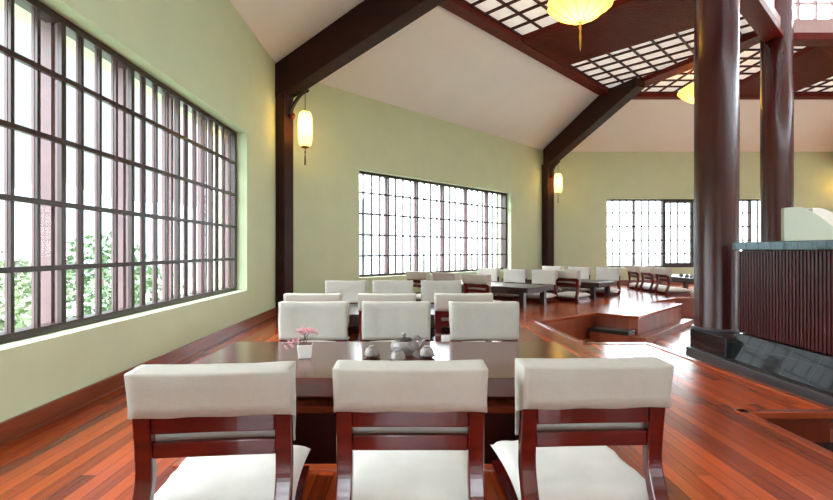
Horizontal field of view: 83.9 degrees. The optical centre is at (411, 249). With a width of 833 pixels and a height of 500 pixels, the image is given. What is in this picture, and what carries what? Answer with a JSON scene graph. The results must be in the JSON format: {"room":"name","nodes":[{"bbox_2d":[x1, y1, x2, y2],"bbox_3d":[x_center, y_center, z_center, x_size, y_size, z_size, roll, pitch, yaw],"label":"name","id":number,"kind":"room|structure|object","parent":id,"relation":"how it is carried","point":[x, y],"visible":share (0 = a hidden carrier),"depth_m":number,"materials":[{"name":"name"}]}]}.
{"room":"japanese restaurant","nodes":[
{"label":"japanese restaurant","id":0,"kind":"room"},
{"bbox_2d":[0,0,275,421],"bbox_3d":[-2.335,-0.665,3.160,0.450,4.530,8.980,0,0,0],"label":"wall","id":1,"kind":"structure","parent":0,"point":[204,51],"depth_m":4.29,"materials":[{"name":"green paint"}]},
{"bbox_2d":[0,0,236,343],"bbox_3d":[-2.312,-0.492,3.340,0.167,2.015,5.160,0,0,0],"label":"window","id":2,"kind":"structure","parent":1,"relation":"in","point":[49,29],"depth_m":3.46,"materials":[{"name":"brown wood"}]},
{"bbox_2d":[0,307,276,446],"bbox_3d":[-2.096,0.941,3.160,0.028,0.118,8.600,0,0,0],"label":"baseboard","id":3,"kind":"structure","parent":1,"relation":"attached to","point":[14,428],"depth_m":3.03,"materials":[{"name":"brown wood"}]},
{"bbox_2d":[73,257,688,315],"bbox_3d":[0.000,5.300,0.000,640.000,0.600,640.000,0,0,0],"label":"ground","id":4,"kind":"structure","parent":0,"point":[375,259],"depth_m":171.48,"materials":[{"name":"white"}]},
{"bbox_2d":[0,249,30,318],"bbox_3d":[-15.321,2.340,16.957,3.568,5.328,3.486,0,0,-13],"label":"leafy tree","id":5,"kind":"object","parent":4,"relation":"on","point":[22,260],"visible":0.2,"depth_m":17.34,"materials":[{"name":"green plant"}]},
{"bbox_2d":[0,226,75,331],"bbox_3d":[-27.000,1.750,26.000,8.000,6.500,12.000,0,0,30],"label":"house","id":6,"kind":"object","parent":4,"relation":"on","point":[22,234],"visible":0.13,"depth_m":27.93,"materials":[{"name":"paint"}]},
{"bbox_2d":[0,274,92,330],"bbox_3d":[-8.562,2.611,9.033,3.934,4.786,3.650,0,0,-41],"label":"leafy tree","id":7,"kind":"object","parent":4,"relation":"on","point":[21,320],"visible":0.16,"depth_m":9.20,"materials":[{"name":"green plant"}]},
{"bbox_2d":[66,231,160,310],"bbox_3d":[-15.010,2.030,22.514,4.878,5.946,4.850,0,0,-3],"label":"leafy tree","id":8,"kind":"object","parent":4,"relation":"on","point":[69,274],"visible":0.31,"depth_m":21.97,"materials":[{"name":"green plant"}]},
{"bbox_2d":[66,265,191,318],"bbox_3d":[-7.759,2.716,13.191,3.511,4.577,3.662,0,0,-40],"label":"leafy tree","id":9,"kind":"object","parent":4,"relation":"on","point":[105,305],"visible":0.12,"depth_m":12.76,"materials":[{"name":"green plant"}]},
{"bbox_2d":[0,184,369,281],"bbox_3d":[-120.922,-9.962,86.273,226.156,30.325,293.673,0,0,0],"label":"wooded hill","id":10,"kind":"object","parent":4,"relation":"on","point":[22,210],"visible":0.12,"depth_m":92.63,"materials":[{"name":"white"}]},
{"bbox_2d":[0,284,832,499],"bbox_3d":[5.250,1.300,6.210,14.720,0.600,14.720,0,0,0],"label":"floor","id":11,"kind":"structure","parent":0,"point":[711,450],"depth_m":2.51,"materials":[{"name":"brown wood"}]},
{"bbox_2d":[124,361,310,499],"bbox_3d":[-0.686,0.697,1.771,0.524,0.605,0.546,0,0,-6],"label":"chair","id":12,"kind":"object","parent":11,"relation":"on","point":[233,424],"visible":1,"depth_m":1.54,"materials":[{"name":"red paint"}]},
{"bbox_2d":[154,445,310,499],"bbox_3d":[-0.689,0.879,1.799,0.524,0.105,0.490,0,0,-5],"label":"seat cushion","id":13,"kind":"object","parent":12,"relation":"on","point":[228,477],"depth_m":1.69,"materials":[{"name":"fabric"}]},
{"bbox_2d":[276,93,292,313],"bbox_3d":[-2.084,-0.725,7.276,0.370,3.450,0.230,0,0,22],"label":"wall post","id":14,"kind":"object","parent":11,"relation":"on","point":[284,124],"visible":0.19,"depth_m":7.15,"materials":[{"name":"brown wood"}]},
{"bbox_2d":[289,89,309,118],"bbox_3d":[-1.739,-2.247,7.133,0.376,0.435,0.090,0,0,23],"label":"bracket","id":15,"kind":"object","parent":14,"relation":"attached to","point":[299,95],"visible":1,"depth_m":7.14,"materials":[{"name":"red paint"}]},
{"bbox_2d":[298,93,311,164],"bbox_3d":[-1.636,-1.855,7.090,0.214,1.120,0.214,0,0,41],"label":"wall lantern","id":16,"kind":"object","parent":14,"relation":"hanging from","point":[305,117],"visible":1,"depth_m":7.01,"materials":[{"name":"paper"}]},
{"bbox_2d":[278,301,349,400],"bbox_3d":[-0.745,0.697,3.333,0.524,0.605,0.546,0,0,0],"label":"chair","id":17,"kind":"object","parent":11,"relation":"on","point":[330,319],"visible":0.43,"depth_m":3.48,"materials":[{"name":"red paint"}]},
{"bbox_2d":[283,293,348,341],"bbox_3d":[-0.890,0.697,4.407,0.524,0.605,0.546,0,0,0],"label":"chair","id":18,"kind":"object","parent":11,"relation":"on","point":[313,297],"visible":0.15,"depth_m":4.14,"materials":[{"name":"red paint"}]},
{"bbox_2d":[299,337,348,341],"bbox_3d":[-0.890,0.879,4.435,0.524,0.105,0.490,0,0,0],"label":"seat cushion","id":19,"kind":"object","parent":18,"relation":"on","point":[348,337],"depth_m":4.26,"materials":[{"name":"fabric"}]},
{"bbox_2d":[171,403,514,471],"bbox_3d":[-0.080,1.014,2.545,2.060,0.043,0.910,0,0,0],"label":"trim","id":20,"kind":"structure","parent":11,"relation":"on","point":[300,407],"depth_m":2.94,"materials":[{"name":"brown wood"}]},
{"bbox_2d":[325,280,366,333],"bbox_3d":[-0.850,0.697,5.783,0.524,0.605,0.546,0,0,0],"label":"chair","id":21,"kind":"object","parent":11,"relation":"on","point":[350,289],"visible":0.26,"depth_m":5.93,"materials":[{"name":"red paint"}]},
{"bbox_2d":[277,304,434,325],"bbox_3d":[-0.230,0.825,5.120,2.270,0.350,0.900,0,0,0],"label":"table","id":22,"kind":"object","parent":11,"relation":"on","point":[353,310],"visible":0.02,"depth_m":4.75,"materials":[{"name":"brown wood"}]},
{"bbox_2d":[193,342,579,396],"bbox_3d":[-0.120,1.015,2.780,2.280,0.730,1.020,0,0,0],"label":"table","id":23,"kind":"object","parent":11,"relation":"on","point":[314,376],"visible":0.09,"depth_m":2.83,"materials":[{"name":"paint"}]},
{"bbox_2d":[282,326,317,358],"bbox_3d":[-0.669,0.551,2.783,0.201,0.198,0.119,0,0,-31],"label":"flower pot","id":24,"kind":"object","parent":23,"relation":"on","point":[305,349],"visible":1,"depth_m":2.77,"materials":[{"name":"white ceramic"}]},
{"bbox_2d":[363,345,379,358],"bbox_3d":[-0.243,0.615,2.800,0.104,0.070,0.104,0,0,0],"label":"teacup","id":25,"kind":"object","parent":23,"relation":"on","point":[371,352],"visible":1,"depth_m":2.77,"materials":[{"name":"grey ceramic"}]},
{"bbox_2d":[365,347,378,355],"bbox_3d":[-0.243,0.612,2.800,0.088,0.049,0.088,0,0,0],"label":"cup","id":26,"kind":"object","parent":25,"relation":"on","point":[370,351],"depth_m":2.77,"materials":[{"name":"grey ceramic"}]},
{"bbox_2d":[389,349,406,360],"bbox_3d":[-0.082,0.615,2.700,0.104,0.070,0.104,0,0,0],"label":"teacup","id":27,"kind":"object","parent":23,"relation":"on","point":[397,354],"visible":0.89,"depth_m":2.67,"materials":[{"name":"white ceramic"}]},
{"bbox_2d":[390,351,404,359],"bbox_3d":[-0.082,0.612,2.700,0.088,0.049,0.088,0,0,0],"label":"cup","id":28,"kind":"object","parent":27,"relation":"on","point":[396,355],"depth_m":2.67,"materials":[{"name":"white ceramic"}]},
{"bbox_2d":[391,332,424,355],"bbox_3d":[-0.025,0.581,2.890,0.218,0.138,0.177,0,0,0],"label":"teapot","id":29,"kind":"object","parent":23,"relation":"on","point":[407,345],"visible":0.93,"depth_m":2.84,"materials":[{"name":"grey ceramic"}]},
{"bbox_2d":[391,340,416,355],"bbox_3d":[-0.050,0.605,2.885,0.168,0.090,0.168,0,0,0],"label":"pot","id":30,"kind":"object","parent":29,"relation":"on","point":[408,347],"depth_m":2.83,"materials":[{"name":"grey ceramic"}]},
{"bbox_2d":[419,345,434,358],"bbox_3d":[0.090,0.615,2.800,0.104,0.070,0.104,0,0,0],"label":"teacup","id":31,"kind":"object","parent":23,"relation":"on","point":[426,352],"visible":1,"depth_m":2.77,"materials":[{"name":"grey ceramic"}]},
{"bbox_2d":[420,347,433,355],"bbox_3d":[0.090,0.612,2.800,0.088,0.049,0.088,0,0,0],"label":"cup","id":32,"kind":"object","parent":31,"relation":"on","point":[425,351],"depth_m":2.77,"materials":[{"name":"grey ceramic"}]},
{"bbox_2d":[358,293,415,341],"bbox_3d":[-0.225,0.697,4.407,0.524,0.605,0.546,0,0,0],"label":"chair","id":33,"kind":"object","parent":11,"relation":"on","point":[362,297],"visible":0.19,"depth_m":4.14,"materials":[{"name":"red paint"}]},
{"bbox_2d":[370,340,393,341],"bbox_3d":[-0.225,0.879,4.435,0.524,0.105,0.490,0,0,0],"label":"seat cushion","id":34,"kind":"object","parent":33,"relation":"on","point":[383,340],"depth_m":4.26,"materials":[{"name":"fabric"}]},
{"bbox_2d":[373,280,412,292],"bbox_3d":[-0.245,0.697,5.783,0.524,0.605,0.546,0,0,0],"label":"chair","id":35,"kind":"object","parent":11,"relation":"on","point":[379,286],"visible":0.24,"depth_m":5.93,"materials":[{"name":"red paint"}]},
{"bbox_2d":[362,301,430,341],"bbox_3d":[-0.120,0.697,3.343,0.524,0.605,0.546,0,0,0],"label":"chair","id":36,"kind":"object","parent":11,"relation":"on","point":[381,320],"visible":0.34,"depth_m":3.49,"materials":[{"name":"red paint"}]},
{"bbox_2d":[332,360,487,499],"bbox_3d":[-0.006,0.697,1.817,0.524,0.605,0.546,0,0,0],"label":"chair","id":37,"kind":"object","parent":11,"relation":"on","point":[406,430],"visible":1,"depth_m":1.59,"materials":[{"name":"red paint"}]},
{"bbox_2d":[352,450,467,499],"bbox_3d":[-0.006,0.879,1.845,0.524,0.105,0.490,0,0,0],"label":"seat cushion","id":38,"kind":"object","parent":37,"relation":"on","point":[378,474],"depth_m":1.72,"materials":[{"name":"fabric"}]},
{"bbox_2d":[405,271,429,300],"bbox_3d":[0.252,0.697,8.712,0.524,0.605,0.546,0,0,45],"label":"chair","id":39,"kind":"object","parent":11,"relation":"on","point":[416,276],"visible":0.3,"depth_m":8.55,"materials":[{"name":"red paint"}]},
{"bbox_2d":[421,280,461,332],"bbox_3d":[0.375,0.697,5.783,0.524,0.605,0.546,0,0,0],"label":"chair","id":40,"kind":"object","parent":11,"relation":"on","point":[428,288],"visible":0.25,"depth_m":5.93,"materials":[{"name":"red paint"}]},
{"bbox_2d":[432,272,458,280],"bbox_3d":[0.732,0.697,8.212,0.524,0.605,0.546,0,0,45],"label":"chair","id":41,"kind":"object","parent":11,"relation":"on","point":[437,276],"visible":0.2,"depth_m":8.01,"materials":[{"name":"red paint"}]},
{"bbox_2d":[433,293,492,341],"bbox_3d":[0.465,0.697,4.407,0.524,0.605,0.546,0,0,0],"label":"chair","id":42,"kind":"object","parent":11,"relation":"on","point":[441,300],"visible":0.32,"depth_m":4.16,"materials":[{"name":"red paint"}]},
{"bbox_2d":[433,335,484,341],"bbox_3d":[0.465,0.879,4.435,0.524,0.105,0.490,0,0,0],"label":"seat cushion","id":43,"kind":"object","parent":42,"relation":"on","point":[444,338],"depth_m":4.30,"materials":[{"name":"fabric"}]},
{"bbox_2d":[462,274,499,301],"bbox_3d":[1.197,0.697,7.677,0.546,0.605,0.524,0,0,-43],"label":"chair","id":44,"kind":"object","parent":11,"relation":"on","point":[478,283],"visible":0.4,"depth_m":7.50,"materials":[{"name":"red paint"}]},
{"bbox_2d":[449,301,518,399],"bbox_3d":[0.545,0.697,3.323,0.524,0.605,0.546,0,0,0],"label":"chair","id":45,"kind":"object","parent":11,"relation":"on","point":[468,321],"visible":0.42,"depth_m":3.47,"materials":[{"name":"red paint"}]},
{"bbox_2d":[470,268,500,295],"bbox_3d":[1.538,0.697,9.998,0.524,0.605,0.546,0,0,45],"label":"chair","id":46,"kind":"object","parent":11,"relation":"on","point":[494,272],"visible":0.33,"depth_m":10.00,"materials":[{"name":"red paint"}]},
{"bbox_2d":[461,280,553,307],"bbox_3d":[1.480,0.825,8.980,2.270,0.350,0.900,0,0,45],"label":"table","id":47,"kind":"object","parent":11,"relation":"on","point":[522,290],"visible":0.5,"depth_m":8.24,"materials":[{"name":"brown wood"}]},
{"bbox_2d":[493,269,527,300],"bbox_3d":[2.018,0.697,9.518,0.524,0.605,0.546,0,0,45],"label":"chair","id":48,"kind":"object","parent":11,"relation":"on","point":[520,276],"visible":0.61,"depth_m":9.50,"materials":[{"name":"red paint"}]},
{"bbox_2d":[493,293,518,295],"bbox_3d":[1.998,0.879,9.498,0.490,0.105,0.524,0,0,-45],"label":"seat cushion","id":49,"kind":"object","parent":48,"relation":"on","point":[497,294],"depth_m":9.35,"materials":[{"name":"fabric"}]},
{"bbox_2d":[526,270,558,302],"bbox_3d":[2.488,0.697,9.038,0.524,0.605,0.546,0,0,45],"label":"chair","id":50,"kind":"object","parent":11,"relation":"on","point":[540,277],"visible":0.68,"depth_m":9.02,"materials":[{"name":"red paint"}]},
{"bbox_2d":[526,293,556,298],"bbox_3d":[2.468,0.879,9.018,0.490,0.105,0.524,0,0,-45],"label":"seat cushion","id":51,"kind":"object","parent":50,"relation":"on","point":[537,295],"depth_m":8.90,"materials":[{"name":"fabric"}]},
{"bbox_2d":[542,165,553,265],"bbox_3d":[3.864,-0.725,13.284,0.230,3.450,0.370,0,0,-22],"label":"wall post","id":52,"kind":"object","parent":11,"relation":"on","point":[547,181],"visible":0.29,"depth_m":13.12,"materials":[{"name":"brown wood"}]},
{"bbox_2d":[551,161,559,177],"bbox_3d":[4.007,-2.247,12.939,0.090,0.435,0.376,0,0,-23],"label":"bracket","id":53,"kind":"object","parent":52,"relation":"attached to","point":[554,164],"visible":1,"depth_m":13.01,"materials":[{"name":"red paint"}]},
{"bbox_2d":[554,173,561,202],"bbox_3d":[4.050,-1.855,12.836,0.214,1.120,0.214,0,0,41],"label":"wall lantern","id":54,"kind":"object","parent":53,"relation":"hanging from","point":[558,177],"visible":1,"depth_m":12.76,"materials":[{"name":"paper"}]},
{"bbox_2d":[542,266,563,292],"bbox_3d":[3.308,0.697,11.218,0.524,0.605,0.546,0,0,45],"label":"chair","id":55,"kind":"object","parent":11,"relation":"on","point":[543,267],"visible":0.2,"depth_m":11.23,"materials":[{"name":"red paint"}]},
{"bbox_2d":[502,277,616,299],"bbox_3d":[3.200,0.825,10.250,2.270,0.350,0.900,0,0,45],"label":"table","id":56,"kind":"object","parent":11,"relation":"on","point":[592,285],"visible":0.52,"depth_m":9.53,"materials":[{"name":"brown wood"}]},
{"bbox_2d":[553,270,590,301],"bbox_3d":[3.157,0.697,9.147,0.546,0.605,0.524,0,0,-43],"label":"chair","id":57,"kind":"object","parent":11,"relation":"on","point":[565,277],"visible":0.84,"depth_m":8.97,"materials":[{"name":"red paint"}]},
{"bbox_2d":[558,291,589,297],"bbox_3d":[3.177,0.879,9.167,0.490,0.105,0.524,0,0,-43],"label":"seat cushion","id":58,"kind":"object","parent":57,"relation":"on","point":[568,294],"depth_m":9.03,"materials":[{"name":"fabric"}]},
{"bbox_2d":[560,267,590,292],"bbox_3d":[3.788,0.697,10.738,0.524,0.605,0.546,0,0,45],"label":"chair","id":59,"kind":"object","parent":11,"relation":"on","point":[585,271],"visible":0.57,"depth_m":10.70,"materials":[{"name":"red paint"}]},
{"bbox_2d":[560,287,587,290],"bbox_3d":[3.768,0.879,10.718,0.490,0.105,0.524,0,0,-45],"label":"seat cushion","id":60,"kind":"object","parent":59,"relation":"on","point":[564,288],"depth_m":10.60,"materials":[{"name":"fabric"}]},
{"bbox_2d":[491,357,673,499],"bbox_3d":[0.629,0.697,1.852,0.524,0.605,0.546,0,0,-3],"label":"chair","id":61,"kind":"object","parent":11,"relation":"on","point":[568,411],"visible":1,"depth_m":1.63,"materials":[{"name":"red paint"}]},
{"bbox_2d":[491,440,648,499],"bbox_3d":[0.628,0.879,1.880,0.524,0.105,0.490,0,0,-2],"label":"seat cushion","id":62,"kind":"object","parent":61,"relation":"on","point":[568,472],"depth_m":1.74,"materials":[{"name":"fabric"}]},
{"bbox_2d":[588,267,620,296],"bbox_3d":[4.268,0.697,10.258,0.524,0.605,0.546,0,0,45],"label":"chair","id":63,"kind":"object","parent":11,"relation":"on","point":[612,274],"visible":0.7,"depth_m":10.25,"materials":[{"name":"red paint"}]},
{"bbox_2d":[589,287,619,292],"bbox_3d":[4.248,0.879,10.238,0.490,0.105,0.524,0,0,-45],"label":"seat cushion","id":64,"kind":"object","parent":63,"relation":"on","point":[598,290],"depth_m":10.12,"materials":[{"name":"fabric"}]},
{"bbox_2d":[533,297,681,322],"bbox_3d":[3.812,1.014,7.795,4.976,0.043,0.772,0,0,-41],"label":"trim","id":65,"kind":"structure","parent":11,"relation":"on","point":[676,305],"depth_m":7.18,"materials":[{"name":"brown wood"}]},
{"bbox_2d":[626,265,650,289],"bbox_3d":[5.807,0.697,11.720,0.546,0.605,0.524,0,0,0],"label":"chair","id":66,"kind":"object","parent":11,"relation":"on","point":[634,271],"visible":0.79,"depth_m":11.64,"materials":[{"name":"red paint"}]},
{"bbox_2d":[629,282,650,286],"bbox_3d":[5.835,0.879,11.720,0.490,0.105,0.524,0,0,0],"label":"seat cushion","id":67,"kind":"object","parent":66,"relation":"on","point":[637,284],"depth_m":11.55,"materials":[{"name":"fabric"}]},
{"bbox_2d":[639,266,666,292],"bbox_3d":[5.807,0.697,11.030,0.546,0.605,0.524,0,0,0],"label":"chair","id":68,"kind":"object","parent":11,"relation":"on","point":[646,272],"visible":0.83,"depth_m":10.95,"materials":[{"name":"red paint"}]},
{"bbox_2d":[642,284,666,289],"bbox_3d":[5.835,0.879,11.030,0.490,0.105,0.524,0,0,0],"label":"seat cushion","id":69,"kind":"object","parent":68,"relation":"on","point":[646,287],"depth_m":10.90,"materials":[{"name":"fabric"}]},
{"bbox_2d":[654,267,690,295],"bbox_3d":[5.807,0.697,10.350,0.546,0.605,0.524,0,0,0],"label":"chair","id":70,"kind":"object","parent":11,"relation":"on","point":[662,274],"visible":1,"depth_m":10.15,"materials":[{"name":"red paint"}]},
{"bbox_2d":[657,287,690,291],"bbox_3d":[5.835,0.879,10.350,0.490,0.105,0.524,0,0,0],"label":"seat cushion","id":71,"kind":"object","parent":70,"relation":"on","point":[663,289],"depth_m":10.12,"materials":[{"name":"fabric"}]},
{"bbox_2d":[655,274,693,287],"bbox_3d":[6.850,0.825,11.200,0.900,0.350,2.270,0,0,0],"label":"table","id":72,"kind":"object","parent":11,"relation":"on","point":[675,277],"visible":0.28,"depth_m":11.20,"materials":[{"name":"brown wood"}]},
{"bbox_2d":[535,321,832,459],"bbox_3d":[2.245,1.014,3.217,0.779,0.043,6.494,0,0,-3],"label":"trim","id":73,"kind":"structure","parent":11,"relation":"on","point":[758,415],"depth_m":2.84,"materials":[{"name":"brown wood"}]},
{"bbox_2d":[674,297,693,299],"bbox_3d":[8.300,1.014,9.668,5.664,0.043,0.064,0,0,0],"label":"trim","id":74,"kind":"structure","parent":11,"relation":"on","point":[677,298],"depth_m":9.64,"materials":[{"name":"brown wood"}]},
{"bbox_2d":[293,83,542,292],"bbox_3d":[0.781,-0.665,10.679,0.450,4.530,8.987,0,0,45],"label":"wall","id":75,"kind":"structure","parent":0,"point":[352,133],"depth_m":8.81,"materials":[{"name":"green paint"}]},
{"bbox_2d":[359,171,506,276],"bbox_3d":[0.685,-0.492,10.526,0.132,2.015,5.076,0,0,45],"label":"window","id":76,"kind":"structure","parent":75,"relation":"in","point":[386,195],"depth_m":10.39,"materials":[{"name":"brown wood"}]},
{"bbox_2d":[229,0,832,151],"bbox_3d":[8.300,-3.324,3.160,21.445,1.172,21.445,0,0,0],"label":"ceiling","id":77,"kind":"structure","parent":0,"point":[441,65],"depth_m":9.47,"materials":[{"name":"paint"}]},
{"bbox_2d":[275,0,445,97],"bbox_3d":[-0.592,-3.087,6.658,3.200,1.486,0.280,0,0,22],"label":"roof beam","id":78,"kind":"structure","parent":77,"relation":"attached to","point":[369,23],"depth_m":6.70,"materials":[{"name":"brown wood"}]},
{"bbox_2d":[543,78,644,167],"bbox_3d":[4.482,-3.087,11.792,0.280,1.486,3.200,0,0,-22],"label":"roof beam","id":79,"kind":"structure","parent":77,"relation":"attached to","point":[604,106],"depth_m":11.55,"materials":[{"name":"brown wood"}]},
{"bbox_2d":[466,0,832,90],"bbox_3d":[8.300,-3.890,3.160,16.656,0.060,16.656,0,0,0],"label":"ceiling","id":80,"kind":"structure","parent":0,"point":[487,5],"depth_m":9.05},
{"bbox_2d":[439,0,607,95],"bbox_3d":[2.472,-3.803,8.988,0.230,0.125,6.938,0,0,45],"label":"trim","id":81,"kind":"structure","parent":80,"relation":"attached to","point":[459,8],"depth_m":8.26,"materials":[{"name":"brown wood"}]},
{"bbox_2d":[547,0,612,50],"bbox_3d":[2.290,-3.288,6.300,0.897,1.175,0.897,0,0,0],"label":"pendant lantern","id":82,"kind":"object","parent":80,"relation":"hanging from","point":[572,12],"visible":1,"depth_m":6.19,"materials":[{"name":"yellow paper"}]},
{"bbox_2d":[522,0,693,65],"bbox_3d":[3.587,-3.810,7.873,3.222,0.110,1.640,0,0,45],"label":"trim","id":83,"kind":"structure","parent":80,"relation":"attached to","point":[628,23],"depth_m":7.92,"materials":[{"name":"brown wood"}]},
{"bbox_2d":[461,0,755,88],"bbox_3d":[3.604,-3.843,7.856,3.172,0.044,6.636,0,0,45],"label":"trim","id":84,"kind":"structure","parent":80,"relation":"attached to","point":[542,4],"depth_m":8.90,"materials":[{"name":"brown wood"}]},
{"bbox_2d":[677,82,693,103],"bbox_3d":[6.120,-3.288,9.800,0.897,1.175,0.897,0,0,0],"label":"pendant lantern","id":85,"kind":"object","parent":80,"relation":"hanging from","point":[686,94],"visible":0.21,"depth_m":9.75,"materials":[{"name":"yellow paper"}]},
{"bbox_2d":[642,33,759,86],"bbox_3d":[5.576,-3.810,9.744,0.340,0.110,3.777,0,0,-23],"label":"trim","id":86,"kind":"structure","parent":80,"relation":"attached to","point":[747,41],"depth_m":9.61,"materials":[{"name":"brown wood"}]},
{"bbox_2d":[631,93,832,99],"bbox_3d":[8.300,-3.803,11.403,6.933,0.125,0.230,0,0,0],"label":"trim","id":87,"kind":"structure","parent":80,"relation":"attached to","point":[640,96],"depth_m":11.29,"materials":[{"name":"brown wood"}]},
{"bbox_2d":[640,46,832,92],"bbox_3d":[8.300,-3.843,9.704,6.630,0.044,3.368,0,0,0],"label":"trim","id":88,"kind":"structure","parent":80,"relation":"attached to","point":[751,57],"depth_m":10.51,"materials":[{"name":"brown wood"}]},
{"bbox_2d":[740,46,832,95],"bbox_3d":[8.300,-3.810,9.729,1.640,0.110,3.418,0,0,0],"label":"trim","id":89,"kind":"structure","parent":80,"relation":"attached to","point":[813,64],"depth_m":9.74,"materials":[{"name":"brown wood"}]},
{"bbox_2d":[794,0,832,20],"bbox_3d":[8.300,-4.535,8.000,4.000,1.230,0.100,0,0,0],"label":"window","id":90,"kind":"structure","parent":80,"relation":"attached to","point":[797,3],"depth_m":7.97,"materials":[{"name":"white wood"}]},
{"bbox_2d":[794,21,832,31],"bbox_3d":[8.300,-3.810,8.005,4.060,0.220,0.190,0,0,0],"label":"trim","id":91,"kind":"structure","parent":80,"relation":"attached to","point":[799,26],"depth_m":7.91,"materials":[{"name":"brown wood"}]},
{"bbox_2d":[554,152,832,279],"bbox_3d":[8.300,-0.665,13.795,8.980,4.530,0.450,0,0,0],"label":"wall","id":92,"kind":"structure","parent":0,"point":[589,179],"depth_m":13.57,"materials":[{"name":"green paint"}]},
{"bbox_2d":[620,280,690,283],"bbox_3d":[8.300,0.941,13.556,8.600,0.118,0.028,0,0,0],"label":"baseboard","id":93,"kind":"structure","parent":92,"relation":"attached to","point":[621,281],"depth_m":13.55,"materials":[{"name":"brown wood"}]},
{"bbox_2d":[607,199,759,266],"bbox_3d":[8.300,-0.492,13.745,5.160,2.015,0.150,0,0,0],"label":"window","id":94,"kind":"structure","parent":92,"relation":"in","point":[663,212],"depth_m":13.71,"materials":[{"name":"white wood"}]},
{"bbox_2d":[582,316,832,441],"bbox_3d":[8.300,1.490,3.160,20.820,0.220,20.820,0,0,0],"label":"floor","id":95,"kind":"structure","parent":0,"point":[677,342],"depth_m":6.98,"materials":[{"name":"wood"}]},
{"bbox_2d":[588,325,635,341],"bbox_3d":[3.030,1.285,7.030,0.608,0.190,0.311,0,0,42],"label":"stone step","id":96,"kind":"structure","parent":95,"relation":"on","point":[596,332],"depth_m":6.93,"materials":[{"name":"black stone"}]},
{"bbox_2d":[631,319,692,342],"bbox_3d":[4.002,1.330,7.899,0.793,0.100,2.604,0,0,44],"label":"step","id":97,"kind":"structure","parent":95,"relation":"on","point":[656,334],"depth_m":7.36,"materials":[{"name":"brown wood"}]},
{"bbox_2d":[691,0,739,332],"bbox_3d":[3.680,-2.072,5.600,0.520,6.055,0.520,0,0,0],"label":"column","id":98,"kind":"structure","parent":95,"relation":"on","point":[716,22],"depth_m":5.41,"materials":[{"name":"brown wood"}]},
{"bbox_2d":[686,328,832,421],"bbox_3d":[3.980,1.140,2.579,1.240,0.480,7.959,0,0,0],"label":"plinth","id":99,"kind":"object","parent":95,"relation":"on","point":[803,372],"visible":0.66,"depth_m":4.47,"materials":[{"name":"grey stone"}]},
{"bbox_2d":[760,0,793,241],"bbox_3d":[6.300,-1.860,8.000,0.480,6.480,0.480,0,0,0],"label":"column","id":100,"kind":"structure","parent":95,"relation":"on","point":[777,54],"depth_m":7.82,"materials":[{"name":"brown wood"}]},
{"bbox_2d":[740,0,783,41],"bbox_3d":[4.953,-3.640,6.808,3.698,0.120,0.280,0,0,-42],"label":"trim","id":101,"kind":"structure","parent":100,"relation":"attached to","point":[757,13],"depth_m":7.21,"materials":[{"name":"brown wood"}]},
{"bbox_2d":[764,0,780,24],"bbox_3d":[4.957,-3.810,6.804,3.658,0.220,0.190,0,0,-42],"label":"trim","id":102,"kind":"structure","parent":101,"relation":"on","point":[768,2],"depth_m":7.44,"materials":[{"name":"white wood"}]},
{"bbox_2d":[794,32,832,45],"bbox_3d":[8.300,-3.640,8.010,4.100,0.120,0.280,0,0,0],"label":"trim","id":103,"kind":"structure","parent":100,"relation":"attached to","point":[800,38],"depth_m":7.87,"materials":[{"name":"brown wood"}]},
{"bbox_2d":[733,240,832,354],"bbox_3d":[3.830,0.407,1.860,0.660,0.985,6.400,0,0,0],"label":"counter","id":104,"kind":"object","parent":95,"relation":"on","point":[785,288],"depth_m":4.36,"materials":[{"name":"brown wood"}]},
{"bbox_2d":[733,240,832,249],"bbox_3d":[3.830,-0.043,1.860,0.660,0.085,6.400,0,0,0],"label":"countertop","id":105,"kind":"structure","parent":104,"relation":"on","point":[806,244],"depth_m":4.33,"materials":[{"name":"black tile"}]},
{"bbox_2d":[781,207,832,240],"bbox_3d":[5.610,0.412,6.120,1.580,1.937,0.240,0,0,0],"label":"wall","id":106,"kind":"structure","parent":95,"relation":"on","point":[797,223],"depth_m":6.00,"materials":[{"name":"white paint"}]},
{"bbox_2d":[813,442,832,451],"bbox_3d":[2.385,1.285,2.685,0.670,0.190,0.370,0,0,0],"label":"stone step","id":107,"kind":"structure","parent":95,"relation":"on","point":[827,445],"depth_m":2.82,"materials":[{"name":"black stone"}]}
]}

